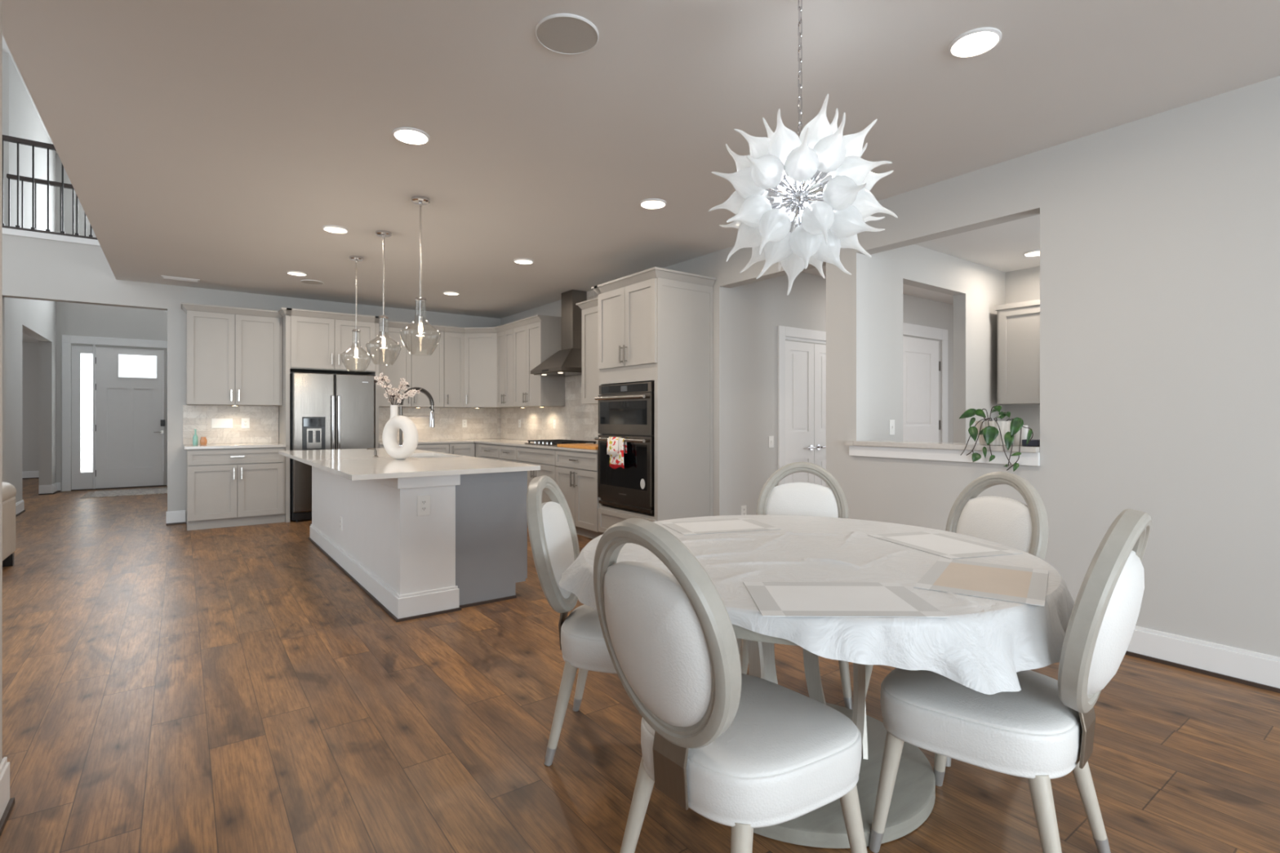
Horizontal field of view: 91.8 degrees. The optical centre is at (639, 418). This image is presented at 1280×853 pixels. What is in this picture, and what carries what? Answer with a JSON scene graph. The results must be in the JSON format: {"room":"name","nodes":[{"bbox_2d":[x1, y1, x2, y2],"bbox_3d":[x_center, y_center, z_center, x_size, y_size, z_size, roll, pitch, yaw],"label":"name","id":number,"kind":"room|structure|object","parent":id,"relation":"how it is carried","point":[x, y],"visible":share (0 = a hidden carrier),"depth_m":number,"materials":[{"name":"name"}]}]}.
{"room":"dining area","nodes":[
{"label":"dining area","id":0,"kind":"room"},
{"bbox_2d":[0,0,2,763],"bbox_3d":[1.306,-0.155,-2.620,0.123,2.740,11.235,0,0,-36],"label":"wall","id":1,"kind":"structure","parent":0,"point":[1,1],"depth_m":1.92,"materials":[{"name":"paint"}]},
{"bbox_2d":[0,756,14,836],"bbox_3d":[-0.869,1.139,0.445,0.026,0.153,3.750,0,0,-36],"label":"baseboard","id":2,"kind":"structure","parent":1,"relation":"attached to","point":[6,804],"depth_m":1.90,"materials":[{"name":"paint"}]},
{"bbox_2d":[2,51,55,502],"bbox_3d":[-8.294,-1.585,8.293,0.150,5.600,5.100,0,0,-36],"label":"wall","id":3,"kind":"structure","parent":0,"point":[35,318],"depth_m":8.22,"materials":[{"name":"paint"}]},
{"bbox_2d":[15,499,25,516],"bbox_3d":[-7.380,1.139,7.206,0.026,0.153,2.265,0,0,-36],"label":"baseboard","id":4,"kind":"structure","parent":3,"relation":"attached to","point":[20,506],"depth_m":7.90,"materials":[{"name":"paint"}]},
{"bbox_2d":[38,484,51,494],"bbox_3d":[-9.476,1.139,9.891,0.150,0.153,0.026,0,0,-36],"label":"baseboard","id":5,"kind":"object","parent":3,"relation":"attached to","point":[43,489],"visible":1,"depth_m":9.89,"materials":[{"name":"paint"}]},
{"bbox_2d":[2,35,57,153],"bbox_3d":[-7.107,-4.485,5.066,7.000,0.200,12.000,0,0,-36],"label":"ceiling","id":6,"kind":"structure","parent":0,"point":[5,48],"depth_m":8.00,"materials":[{"name":"paint"}]},
{"bbox_2d":[22,342,39,471],"bbox_3d":[-10.975,-0.155,8.394,4.340,2.740,8.450,0,0,-36],"label":"wall","id":7,"kind":"structure","parent":0,"point":[30,351],"depth_m":12.50,"materials":[{"name":"paint"}]},
{"bbox_2d":[22,471,39,479],"bbox_3d":[-13.310,1.139,11.719,4.140,0.153,0.026,0,0,-36],"label":"baseboard","id":8,"kind":"structure","parent":7,"relation":"attached to","point":[25,474],"depth_m":12.48,"materials":[{"name":"paint"}]},
{"bbox_2d":[22,332,39,342],"bbox_3d":[-11.035,-1.586,8.349,4.190,0.118,8.450,0,0,-36],"label":"ceiling","id":9,"kind":"structure","parent":0,"point":[25,338],"depth_m":11.97,"materials":[{"name":"paint"}]},
{"bbox_2d":[55,153,167,491],"bbox_3d":[-8.789,-1.585,11.006,2.580,5.600,0.150,0,0,-36],"label":"wall","id":10,"kind":"structure","parent":0,"point":[71,318],"depth_m":10.49,"materials":[{"name":"paint"}]},
{"bbox_2d":[71,345,93,489],"bbox_3d":[-9.424,-0.015,10.495,0.272,2.420,0.055,0,0,-36],"label":"window","id":11,"kind":"structure","parent":10,"relation":"in","point":[82,356],"depth_m":10.49,"materials":[{"name":"glass"}]},
{"bbox_2d":[62,334,167,491],"bbox_3d":[-8.979,-0.085,10.803,1.585,2.600,0.090,0,0,-36],"label":"trim","id":12,"kind":"structure","parent":10,"relation":"attached to","point":[67,340],"depth_m":10.36,"materials":[{"name":"paint"}]},
{"bbox_2d":[71,484,166,491],"bbox_3d":[-9.036,1.206,10.805,1.275,0.018,0.140,0,0,-36],"label":"trim","id":13,"kind":"structure","parent":10,"relation":"attached to","point":[159,485],"depth_m":10.73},
{"bbox_2d":[95,346,164,488],"bbox_3d":[-8.899,-0.015,10.843,0.960,2.420,0.101,0,0,-36],"label":"door","id":14,"kind":"structure","parent":10,"relation":"in","point":[130,422],"depth_m":10.84,"materials":[{"name":"paint"}]},
{"bbox_2d":[2,234,500,523],"bbox_3d":[-6.170,-0.330,6.599,9.930,3.090,0.150,0,0,-36],"label":"wall","id":15,"kind":"structure","parent":0,"point":[33,268],"depth_m":7.03,"materials":[{"name":"paint"}]},
{"bbox_2d":[2,227,100,245],"bbox_3d":[-7.735,-1.900,5.436,6.030,0.060,0.178,0,0,-36],"label":"trim","id":16,"kind":"structure","parent":15,"relation":"attached to","point":[5,230],"depth_m":6.49,"materials":[{"name":"paint"}]},
{"bbox_2d":[2,134,97,239],"bbox_3d":[-6.483,-2.408,6.324,1.700,0.955,0.070,0,0,-36],"label":"balcony railing","id":17,"kind":"object","parent":16,"relation":"on","point":[33,144],"visible":0.52,"depth_m":6.45,"materials":[{"name":"black metal"}]},
{"bbox_2d":[165,510,185,524],"bbox_3d":[-5.322,1.139,7.118,0.179,0.153,0.026,0,0,-36],"label":"baseboard","id":18,"kind":"structure","parent":15,"relation":"attached to","point":[172,517],"depth_m":7.11,"materials":[{"name":"paint"}]},
{"bbox_2d":[182,404,278,444],"bbox_3d":[-4.888,0.073,7.446,0.958,0.457,0.011,0,0,-36],"label":"backsplash","id":19,"kind":"structure","parent":15,"relation":"attached to","point":[264,420],"depth_m":7.44,"materials":[{"name":"tile"}]},
{"bbox_2d":[211,418,232,428],"bbox_3d":[-4.964,0.063,7.373,0.201,0.108,0.016,0,0,-36],"label":"light switch","id":20,"kind":"object","parent":19,"relation":"attached to","point":[215,423],"visible":1,"depth_m":7.37,"materials":[{"name":"white plastic"}]},
{"bbox_2d":[241,417,249,428],"bbox_3d":[-4.777,0.060,7.516,0.085,0.125,0.009,0,0,-36],"label":"wall outlet","id":21,"kind":"object","parent":19,"relation":"attached to","point":[245,421],"visible":1,"depth_m":7.51,"materials":[{"name":"white plastic"}]},
{"bbox_2d":[181,302,282,405],"bbox_3d":[-4.779,-0.719,7.288,0.979,1.123,0.387,0,0,-36],"label":"upper cabinet","id":22,"kind":"object","parent":15,"relation":"attached to","point":[234,354],"visible":0.98,"depth_m":7.16,"materials":[{"name":"paint"}]},
{"bbox_2d":[378,320,444,407],"bbox_3d":[-3.182,-0.719,8.470,0.924,1.123,0.387,0,0,-36],"label":"upper cabinet","id":23,"kind":"object","parent":15,"relation":"attached to","point":[420,369],"visible":0.71,"depth_m":8.38,"materials":[{"name":"paint"}]},
{"bbox_2d":[378,407,499,440],"bbox_3d":[-2.904,0.077,8.914,1.899,0.464,0.011,0,0,-36],"label":"backsplash","id":24,"kind":"structure","parent":15,"relation":"attached to","point":[482,423],"depth_m":9.02,"materials":[{"name":"tile"}]},
{"bbox_2d":[444,325,464,407],"bbox_3d":[-2.691,-0.719,8.834,0.294,1.123,0.387,0,0,-36],"label":"upper cabinet","id":25,"kind":"object","parent":15,"relation":"attached to","point":[454,336],"visible":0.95,"depth_m":8.71,"materials":[{"name":"paint"}]},
{"bbox_2d":[464,327,511,408],"bbox_3d":[-2.220,-0.719,8.981,0.747,1.123,0.719,0,0,-36],"label":"upper cabinet","id":26,"kind":"object","parent":15,"relation":"attached to","point":[480,343],"visible":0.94,"depth_m":8.78,"materials":[{"name":"paint"}]},
{"bbox_2d":[0,478,1279,852],"bbox_3d":[-1.651,1.265,4.501,15.100,0.100,26.800,0,0,-36],"label":"floor","id":27,"kind":"structure","parent":0,"point":[166,688],"depth_m":2.47,"materials":[{"name":"brown wood"}]},
{"bbox_2d":[2,482,16,567],"bbox_3d":[-5.763,0.765,4.178,2.105,0.900,0.987,0,0,-36],"label":"sofa","id":28,"kind":"object","parent":27,"relation":"on","point":[9,491],"visible":0.9,"depth_m":4.97,"materials":[{"name":"fabric"}]},
{"bbox_2d":[80,487,167,498],"bbox_3d":[-8.185,1.209,10.240,1.480,0.012,1.000,0,0,-36],"label":"entry rug","id":29,"kind":"object","parent":27,"relation":"on","point":[98,494],"visible":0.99,"depth_m":10.05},
{"bbox_2d":[186,447,285,530],"bbox_3d":[-4.670,0.776,7.183,0.927,0.878,0.656,0,0,-36],"label":"base cabinet","id":30,"kind":"object","parent":27,"relation":"on","point":[229,487],"visible":0.98,"depth_m":6.94,"materials":[{"name":"paint"}]},
{"bbox_2d":[183,442,285,449],"bbox_3d":[-4.691,0.319,7.192,0.953,0.032,0.653,0,0,-36],"label":"countertop","id":31,"kind":"structure","parent":30,"relation":"on","point":[191,446],"depth_m":6.99,"materials":[{"name":"grey stone"}]},
{"bbox_2d":[278,307,382,522],"bbox_3d":[-3.884,-0.033,7.771,1.132,2.495,0.678,0,0,-36],"label":"tall cabinet","id":32,"kind":"object","parent":27,"relation":"on","point":[313,341],"visible":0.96,"depth_m":7.50,"materials":[{"name":"paint"}]},
{"bbox_2d":[289,372,374,522],"bbox_3d":[-3.850,0.338,7.725,0.910,1.755,0.740,0,0,-36],"label":"refrigerator","id":33,"kind":"object","parent":27,"relation":"on","point":[328,411],"visible":0.54,"depth_m":7.39,"materials":[{"name":"silver metal"}]},
{"bbox_2d":[278,448,540,622],"bbox_3d":[-2.115,0.767,5.155,1.181,0.895,3.255,0,0,-36],"label":"kitchen island","id":34,"kind":"object","parent":27,"relation":"on","point":[471,548],"visible":0.95,"depth_m":4.06,"materials":[{"name":"paint"}]},
{"bbox_2d":[382,404,417,459],"bbox_3d":[-1.869,0.108,4.837,0.344,0.424,0.110,0,0,29],"label":"ring vase","id":35,"kind":"object","parent":34,"relation":"on","point":[396,422],"visible":1,"depth_m":4.79,"materials":[{"name":"white ceramic"}]},
{"bbox_2d":[373,372,422,404],"bbox_3d":[-1.885,-0.207,4.864,0.367,0.315,0.134,0,0,-3],"label":"sprig","id":36,"kind":"object","parent":35,"relation":"in","point":[393,393],"visible":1,"depth_m":4.86,"materials":[{"name":"pink plant"}]},
{"bbox_2d":[398,386,435,446],"bbox_3d":[-1.883,0.030,5.137,0.351,0.580,0.111,0,0,-20],"label":"faucet","id":37,"kind":"object","parent":34,"relation":"on","point":[432,424],"visible":0.67,"depth_m":5.14,"materials":[{"name":"silver metal"}]},
{"bbox_2d":[417,494,430,515],"bbox_3d":[-1.329,0.535,3.813,0.080,0.125,0.009,0,0,-36],"label":"wall outlet","id":38,"kind":"object","parent":34,"relation":"attached to","point":[423,501],"visible":1,"depth_m":3.81,"materials":[{"name":"white plastic"}]},
{"bbox_2d":[378,443,448,453],"bbox_3d":[-3.106,0.776,8.340,0.892,0.878,0.656,0,0,-36],"label":"base cabinet","id":39,"kind":"object","parent":27,"relation":"on","point":[437,447],"visible":0.11,"depth_m":8.27,"materials":[{"name":"paint"}]},
{"bbox_2d":[378,438,598,453],"bbox_3d":[-1.773,0.323,7.396,1.910,0.025,3.796,0,0,-36],"label":"countertop","id":40,"kind":"structure","parent":39,"relation":"on","point":[497,441],"depth_m":8.13,"materials":[{"name":"grey stone"}]},
{"bbox_2d":[524,439,596,446],"bbox_3d":[-0.939,0.287,7.347,0.510,0.044,0.870,0,0,-36],"label":"gas cooktop","id":41,"kind":"object","parent":40,"relation":"in","point":[554,442],"visible":0.87,"depth_m":7.22,"materials":[{"name":"metal"}]},
{"bbox_2d":[524,442,590,446],"bbox_3d":[-0.939,0.303,7.347,0.510,0.012,0.870,0,0,-36],"label":"tray","id":42,"kind":"object","parent":41,"relation":"on","point":[535,443],"depth_m":7.10,"materials":[{"name":"wood"}]},
{"bbox_2d":[557,443,598,449],"bbox_3d":[-0.529,0.294,6.507,0.350,0.030,0.770,0,0,-36],"label":"cutting board","id":43,"kind":"object","parent":40,"relation":"on","point":[580,446],"visible":0.71,"depth_m":6.43,"materials":[{"name":"brown wood"}]},
{"bbox_2d":[448,442,474,457],"bbox_3d":[-2.602,0.776,8.713,0.358,0.878,0.656,0,0,-36],"label":"base cabinet","id":44,"kind":"object","parent":27,"relation":"on","point":[467,449],"visible":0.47,"depth_m":8.49,"materials":[{"name":"paint"}]},
{"bbox_2d":[479,443,500,460],"bbox_3d":[-1.747,0.776,8.359,0.686,0.878,0.658,0,0,-36],"label":"base cabinet","id":45,"kind":"object","parent":27,"relation":"on","point":[491,451],"visible":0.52,"depth_m":8.16,"materials":[{"name":"paint"}]},
{"bbox_2d":[498,444,517,462],"bbox_3d":[-1.399,0.776,7.889,0.686,0.878,0.508,0,0,-36],"label":"base cabinet","id":46,"kind":"object","parent":27,"relation":"on","point":[506,453],"visible":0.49,"depth_m":7.70,"materials":[{"name":"paint"}]},
{"bbox_2d":[516,446,556,503],"bbox_3d":[-0.959,0.776,7.294,0.686,0.878,0.968,0,0,-36],"label":"base cabinet","id":47,"kind":"object","parent":27,"relation":"on","point":[545,458],"visible":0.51,"depth_m":7.03,"materials":[{"name":"paint"}]},
{"bbox_2d":[526,475,617,766],"bbox_3d":[-0.116,0.720,2.357,0.605,0.997,0.492,0,0,8],"label":"dining chair","id":48,"kind":"object","parent":27,"relation":"on","point":[553,535],"visible":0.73,"depth_m":2.22,"materials":[{"name":"white leather"}]},
{"bbox_2d":[555,449,602,538],"bbox_3d":[-0.419,0.776,6.564,0.686,0.878,0.843,0,0,-36],"label":"base cabinet","id":49,"kind":"object","parent":27,"relation":"on","point":[576,473],"visible":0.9,"depth_m":6.31,"materials":[{"name":"paint"}]},
{"bbox_2d":[591,266,715,533],"bbox_3d":[0.110,-0.033,5.857,0.708,2.495,1.016,0,0,-36],"label":"tall cabinet","id":50,"kind":"object","parent":27,"relation":"on","point":[655,324],"visible":0.75,"depth_m":5.52,"materials":[{"name":"paint"}]},
{"bbox_2d":[594,381,654,515],"bbox_3d":[0.058,0.260,5.840,0.660,1.166,0.830,0,0,-36],"label":"wall oven","id":51,"kind":"object","parent":50,"relation":"in","point":[626,411],"visible":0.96,"depth_m":5.60,"materials":[{"name":"black metal"}]},
{"bbox_2d":[606,436,626,468],"bbox_3d":[-0.212,0.317,5.661,0.054,0.290,0.257,0,0,-36],"label":"towel","id":52,"kind":"object","parent":51,"relation":"hanging from","point":[616,446],"visible":1,"depth_m":5.63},
{"bbox_2d":[593,518,866,852],"bbox_3d":[0.207,0.720,1.531,0.605,0.997,0.492,0,0,-38],"label":"dining chair","id":53,"kind":"object","parent":27,"relation":"on","point":[744,753],"visible":1,"depth_m":1.36,"materials":[{"name":"leather"}]},
{"bbox_2d":[742,462,853,710],"bbox_3d":[0.742,0.720,2.906,0.492,0.997,0.605,0,0,19],"label":"dining chair","id":54,"kind":"object","parent":27,"relation":"on","point":[793,499],"visible":0.28,"depth_m":3.10,"materials":[{"name":"white leather"}]},
{"bbox_2d":[732,624,935,848],"bbox_3d":[0.561,0.837,2.175,1.510,0.757,1.510,0,0,-36],"label":"dining table","id":55,"kind":"object","parent":27,"relation":"on","point":[913,795],"visible":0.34,"depth_m":1.95,"materials":[{"name":"grey wood"}]},
{"bbox_2d":[558,515,1075,694],"bbox_3d":[0.569,0.528,2.176,1.620,0.178,1.590,0,0,9],"label":"tablecloth","id":56,"kind":"object","parent":55,"relation":"on","point":[983,643],"visible":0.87,"depth_m":1.62,"materials":[{"name":"fabric"}]},
{"bbox_2d":[659,517,780,535],"bbox_3d":[0.332,0.455,2.628,0.426,0.002,0.296,0,0,-17],"label":"placemat","id":57,"kind":"object","parent":56,"relation":"on","point":[733,525],"visible":1,"depth_m":2.62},
{"bbox_2d":[742,582,949,617],"bbox_3d":[0.497,0.455,1.572,0.426,0.002,0.296,0,0,1],"label":"placemat","id":58,"kind":"object","parent":56,"relation":"on","point":[788,599],"visible":1,"depth_m":1.55,"materials":[{"name":"fabric"}]},
{"bbox_2d":[867,531,1022,559],"bbox_3d":[1.088,0.455,2.254,0.296,0.002,0.426,0,0,-16],"label":"placemat","id":59,"kind":"object","parent":56,"relation":"on","point":[946,546],"visible":1,"depth_m":2.23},
{"bbox_2d":[913,557,1048,606],"bbox_3d":[0.979,0.455,1.763,0.296,0.002,0.426,0,0,35],"label":"placemat","id":60,"kind":"object","parent":56,"relation":"on","point":[1024,585],"visible":1,"depth_m":1.74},
{"bbox_2d":[865,471,1048,766],"bbox_3d":[1.256,0.720,2.482,0.605,0.997,0.492,0,0,-20],"label":"dining chair","id":61,"kind":"object","parent":27,"relation":"on","point":[1011,522],"visible":0.3,"depth_m":2.52,"materials":[{"name":"white leather"}]},
{"bbox_2d":[869,508,1151,852],"bbox_3d":[1.014,0.720,1.704,0.492,0.997,0.605,0,0,-43],"label":"dining chair","id":62,"kind":"object","parent":27,"relation":"on","point":[1042,731],"visible":0.91,"depth_m":1.53,"materials":[{"name":"white leather"}]},
{"bbox_2d":[2,0,1279,318],"bbox_3d":[3.149,-1.708,2.579,9.270,0.435,17.400,0,0,-36],"label":"ceiling","id":63,"kind":"structure","parent":0,"point":[215,143],"depth_m":3.07,"materials":[{"name":"paint"}]},
{"bbox_2d":[160,275,199,282],"bbox_3d":[-5.008,-1.519,6.769,0.340,0.012,0.140,0,0,-36],"label":"ceiling vent","id":64,"kind":"object","parent":63,"relation":"in","point":[162,276],"visible":1,"depth_m":6.74,"materials":[{"name":"paint"}]},
{"bbox_2d":[300,279,324,284],"bbox_3d":[-3.661,-1.520,6.932,0.230,0.010,0.230,0,0,-36],"label":"ceiling speaker","id":65,"kind":"object","parent":63,"relation":"attached to","point":[305,281],"visible":1,"depth_m":6.91,"materials":[{"name":"paint"}]},
{"bbox_2d":[301,280,323,284],"bbox_3d":[-3.661,-1.520,6.932,0.221,0.007,0.221,0,0,-36],"label":"grille","id":66,"kind":"object","parent":65,"relation":"attached to","point":[313,282],"depth_m":6.95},
{"bbox_2d":[322,225,348,233],"bbox_3d":[-2.450,-1.519,4.992,0.190,0.012,0.190,0,0,-36],"label":"recessed light","id":67,"kind":"object","parent":63,"relation":"in","point":[332,228],"visible":1,"depth_m":4.98,"materials":[{"name":"paint"}]},
{"bbox_2d":[340,255,372,370],"bbox_3d":[-2.685,-0.983,5.875,0.272,1.085,0.272,0,0,-36],"label":"pendant light","id":68,"kind":"object","parent":63,"relation":"hanging from","point":[355,258],"visible":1,"depth_m":5.87,"materials":[{"name":"glass"}]},
{"bbox_2d":[351,328,360,347],"bbox_3d":[-2.685,-0.755,5.875,0.076,0.180,0.076,0,0,-36],"label":"socket","id":69,"kind":"object","parent":68,"relation":"attached to","point":[356,331],"depth_m":5.86,"materials":[{"name":"silver metal"}]},
{"bbox_2d":[365,230,401,363],"bbox_3d":[-2.101,-0.983,5.088,0.272,1.085,0.272,0,0,-36],"label":"pendant light","id":70,"kind":"object","parent":63,"relation":"hanging from","point":[384,233],"visible":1,"depth_m":5.08,"materials":[{"name":"glass"}]},
{"bbox_2d":[378,315,388,337],"bbox_3d":[-2.101,-0.755,5.088,0.076,0.180,0.076,0,0,-36],"label":"socket","id":71,"kind":"object","parent":70,"relation":"attached to","point":[383,317],"depth_m":5.08,"materials":[{"name":"silver metal"}]},
{"bbox_2d":[392,126,430,144],"bbox_3d":[-1.232,-1.519,3.343,0.190,0.012,0.190,0,0,-36],"label":"recessed light","id":72,"kind":"object","parent":63,"relation":"in","point":[411,135],"visible":1,"depth_m":3.34,"materials":[{"name":"paint"}]},
{"bbox_2d":[400,195,440,355],"bbox_3d":[-1.525,-0.983,4.314,0.272,1.085,0.272,0,0,-36],"label":"pendant light","id":73,"kind":"object","parent":63,"relation":"hanging from","point":[419,200],"visible":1,"depth_m":4.31,"materials":[{"name":"glass"}]},
{"bbox_2d":[414,296,426,323],"bbox_3d":[-1.525,-0.755,4.314,0.076,0.180,0.076,0,0,-36],"label":"socket","id":74,"kind":"object","parent":73,"relation":"attached to","point":[420,299],"depth_m":4.30,"materials":[{"name":"glass"}]},
{"bbox_2d":[513,257,533,264],"bbox_3d":[-1.125,-1.519,6.010,0.190,0.012,0.190,0,0,-36],"label":"recessed light","id":75,"kind":"object","parent":63,"relation":"in","point":[523,261],"visible":1,"depth_m":6.00,"materials":[{"name":"paint"}]},
{"bbox_2d":[535,13,599,53],"bbox_3d":[-0.288,-1.520,2.461,0.250,0.010,0.250,0,0,-36],"label":"ceiling speaker","id":76,"kind":"object","parent":63,"relation":"attached to","point":[560,33],"visible":1,"depth_m":2.45,"materials":[{"name":"paint"}]},
{"bbox_2d":[640,198,666,208],"bbox_3d":[0.093,-1.519,4.397,0.190,0.012,0.190,0,0,-36],"label":"recessed light","id":77,"kind":"object","parent":63,"relation":"in","point":[650,203],"visible":1,"depth_m":4.40,"materials":[{"name":"paint"}]},
{"bbox_2d":[708,0,897,295],"bbox_3d":[0.551,-0.989,2.168,0.629,1.072,0.631,0,0,-36],"label":"chandelier","id":78,"kind":"object","parent":63,"relation":"hanging from","point":[782,171],"visible":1,"depth_m":2.05,"materials":[{"name":"white metal"}]},
{"bbox_2d":[948,26,1001,57],"bbox_3d":[1.355,-1.519,2.514,0.190,0.012,0.190,0,0,-36],"label":"recessed light","id":79,"kind":"object","parent":63,"relation":"in","point":[975,42],"visible":1,"depth_m":2.51,"materials":[{"name":"paint"}]},
{"bbox_2d":[729,271,953,515],"bbox_3d":[2.652,-0.145,7.143,4.640,2.720,0.130,0,0,-36],"label":"wall","id":80,"kind":"structure","parent":0,"point":[757,308],"depth_m":5.99,"materials":[{"name":"paint"}]},
{"bbox_2d":[785,340,815,483],"bbox_3d":[1.633,0.216,6.262,0.454,1.973,0.072,0,0,-36],"label":"door","id":81,"kind":"structure","parent":80,"relation":"in","point":[799,357],"depth_m":6.29,"materials":[{"name":"paint"}]},
{"bbox_2d":[777,325,826,485],"bbox_3d":[1.806,0.152,6.424,1.115,2.125,0.020,0,0,-36],"label":"trim","id":82,"kind":"structure","parent":80,"relation":"attached to","point":[784,333],"depth_m":6.12,"materials":[{"name":"paint"}]},
{"bbox_2d":[813,343,826,486],"bbox_3d":[2.002,0.216,6.536,0.454,1.973,0.072,0,0,-36],"label":"door","id":83,"kind":"structure","parent":80,"relation":"in","point":[820,350],"depth_m":6.47,"materials":[{"name":"paint"}]},
{"bbox_2d":[902,336,940,442],"bbox_3d":[3.460,0.112,7.648,0.910,2.183,0.017,0,0,-36],"label":"door","id":84,"kind":"structure","parent":80,"relation":"in","point":[921,363],"depth_m":7.64,"materials":[{"name":"paint"}]},
{"bbox_2d":[902,322,947,442],"bbox_3d":[3.484,0.035,7.665,1.220,2.360,0.020,0,0,-36],"label":"trim","id":85,"kind":"structure","parent":80,"relation":"attached to","point":[908,329],"depth_m":7.95,"materials":[{"name":"paint"}]},
{"bbox_2d":[500,75,1279,657],"bbox_3d":[3.048,-0.155,2.597,0.130,2.740,17.550,0,0,-36],"label":"wall","id":86,"kind":"structure","parent":0,"point":[1160,233],"depth_m":3.16,"materials":[{"name":"paint"}]},
{"bbox_2d":[494,322,537,407],"bbox_3d":[-1.735,-0.719,8.623,0.392,1.123,0.548,0,0,-36],"label":"upper cabinet","id":87,"kind":"object","parent":86,"relation":"attached to","point":[505,331],"visible":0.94,"depth_m":8.51,"materials":[{"name":"paint"}]},
{"bbox_2d":[510,314,564,406],"bbox_3d":[-1.337,-0.719,8.085,0.392,1.123,0.788,0,0,-36],"label":"upper cabinet","id":88,"kind":"object","parent":86,"relation":"attached to","point":[536,338],"visible":0.98,"depth_m":7.85,"materials":[{"name":"paint"}]},
{"bbox_2d":[500,404,599,444],"bbox_3d":[-1.008,0.077,7.960,0.011,0.464,3.777,0,0,-36],"label":"backsplash","id":89,"kind":"structure","parent":86,"relation":"attached to","point":[580,423],"depth_m":8.20,"materials":[{"name":"tile"}]},
{"bbox_2d":[530,289,586,376],"bbox_3d":[-0.914,-1.022,7.409,0.490,1.003,0.770,0,0,-36],"label":"range hood","id":90,"kind":"object","parent":86,"relation":"attached to","point":[566,362],"visible":0.95,"depth_m":7.37,"materials":[{"name":"metal"}]},
{"bbox_2d":[564,289,598,406],"bbox_3d":[-0.663,-0.839,7.493,0.011,1.367,0.955,0,0,-36],"label":"backsplash","id":91,"kind":"structure","parent":86,"relation":"attached to","point":[573,384],"depth_m":7.67,"materials":[{"name":"tile"}]},
{"bbox_2d":[576,297,599,404],"bbox_3d":[-0.296,-0.719,6.678,0.392,1.123,0.870,0,0,-36],"label":"upper cabinet","id":92,"kind":"object","parent":86,"relation":"attached to","point":[590,371],"visible":0.32,"depth_m":6.76,"materials":[{"name":"paint"}]},
{"bbox_2d":[844,440,1039,466],"bbox_3d":[1.972,0.216,4.089,0.265,0.107,1.256,0,0,-36],"label":"ledge","id":93,"kind":"object","parent":86,"relation":"attached to","point":[946,451],"visible":0.79,"depth_m":3.97,"materials":[{"name":"grey stone"}]},
{"bbox_2d":[975,421,1011,445],"bbox_3d":[2.167,0.089,3.788,0.213,0.146,0.213,0,0,-36],"label":"pot","id":94,"kind":"object","parent":93,"relation":"on","point":[1004,426],"depth_m":3.71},
{"bbox_2d":[959,404,1033,471],"bbox_3d":[2.174,0.114,3.724,0.277,0.385,0.406,0,0,-36],"label":"pothos","id":95,"kind":"object","parent":93,"relation":"on","point":[990,433],"visible":1,"depth_m":3.69,"materials":[{"name":"plant"}]},
{"bbox_2d":[1013,425,1027,445],"bbox_3d":[2.316,0.102,3.772,0.072,0.120,0.072,0,0,-36],"label":"canister","id":96,"kind":"object","parent":93,"relation":"on","point":[1024,431],"visible":0.58,"depth_m":3.74,"materials":[{"name":"ceramic"}]},
{"bbox_2d":[1022,439,1039,446],"bbox_3d":[2.336,0.144,3.669,0.140,0.038,0.090,0,0,-36],"label":"speaker box","id":97,"kind":"object","parent":93,"relation":"on","point":[1033,442],"visible":0.66,"depth_m":3.62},
{"bbox_2d":[1124,626,1279,693],"bbox_3d":[4.801,1.139,0.096,0.026,0.153,11.443,0,0,-36],"label":"baseboard","id":98,"kind":"structure","parent":86,"relation":"attached to","point":[1249,668],"depth_m":2.94,"materials":[{"name":"paint"}]},
{"bbox_2d":[866,244,1005,443],"bbox_3d":[2.556,-0.145,5.305,2.300,2.720,0.110,0,0,-36],"label":"wall","id":99,"kind":"structure","parent":0,"point":[976,289],"depth_m":5.17,"materials":[{"name":"paint"}]},
{"bbox_2d":[888,420,894,435],"bbox_3d":[1.942,0.070,4.773,0.070,0.115,0.016,0,0,-36],"label":"light switch","id":100,"kind":"object","parent":99,"relation":"attached to","point":[891,423],"visible":1,"depth_m":4.77,"materials":[{"name":"white plastic"}]},
{"bbox_2d":[915,214,1039,272],"bbox_3d":[3.418,-1.450,4.140,2.300,0.110,2.790,0,0,-36],"label":"ceiling","id":101,"kind":"structure","parent":0,"point":[1002,246],"depth_m":4.98,"materials":[{"name":"paint"}]},
{"bbox_2d":[1023,249,1039,256],"bbox_3d":[3.332,-1.389,5.214,0.190,0.012,0.190,0,0,-36],"label":"recessed light","id":102,"kind":"object","parent":101,"relation":"in","point":[1035,252],"visible":0.59,"depth_m":5.23,"materials":[{"name":"paint"}]},
{"bbox_2d":[1005,266,1039,444],"bbox_3d":[4.371,-0.145,4.845,0.130,2.720,2.790,0,0,-36],"label":"wall","id":103,"kind":"structure","parent":0,"point":[1021,285],"depth_m":5.78,"materials":[{"name":"paint"}]},
{"bbox_2d":[995,299,1039,404],"bbox_3d":[3.885,-0.580,5.067,0.386,0.900,1.725,0,0,-36],"label":"wall cabinet","id":104,"kind":"object","parent":103,"relation":"attached to","point":[1018,322],"visible":0.13,"depth_m":5.51,"materials":[{"name":"paint"}]},
{"bbox_3d":[-7.916,-1.775,6.303,6.770,0.260,1.450,0,0,-36],"label":"ceiling","id":105,"kind":"structure","parent":0,"visible":0},
{"bbox_2d":[6,173,86,235],"bbox_3d":[-7.102,-2.405,7.683,1.040,1.000,0.070,0,0,-36],"label":"stair railing","id":106,"kind":"object","parent":105,"relation":"on","point":[9,176],"visible":0.27,"depth_m":7.51,"materials":[{"name":"black metal"}]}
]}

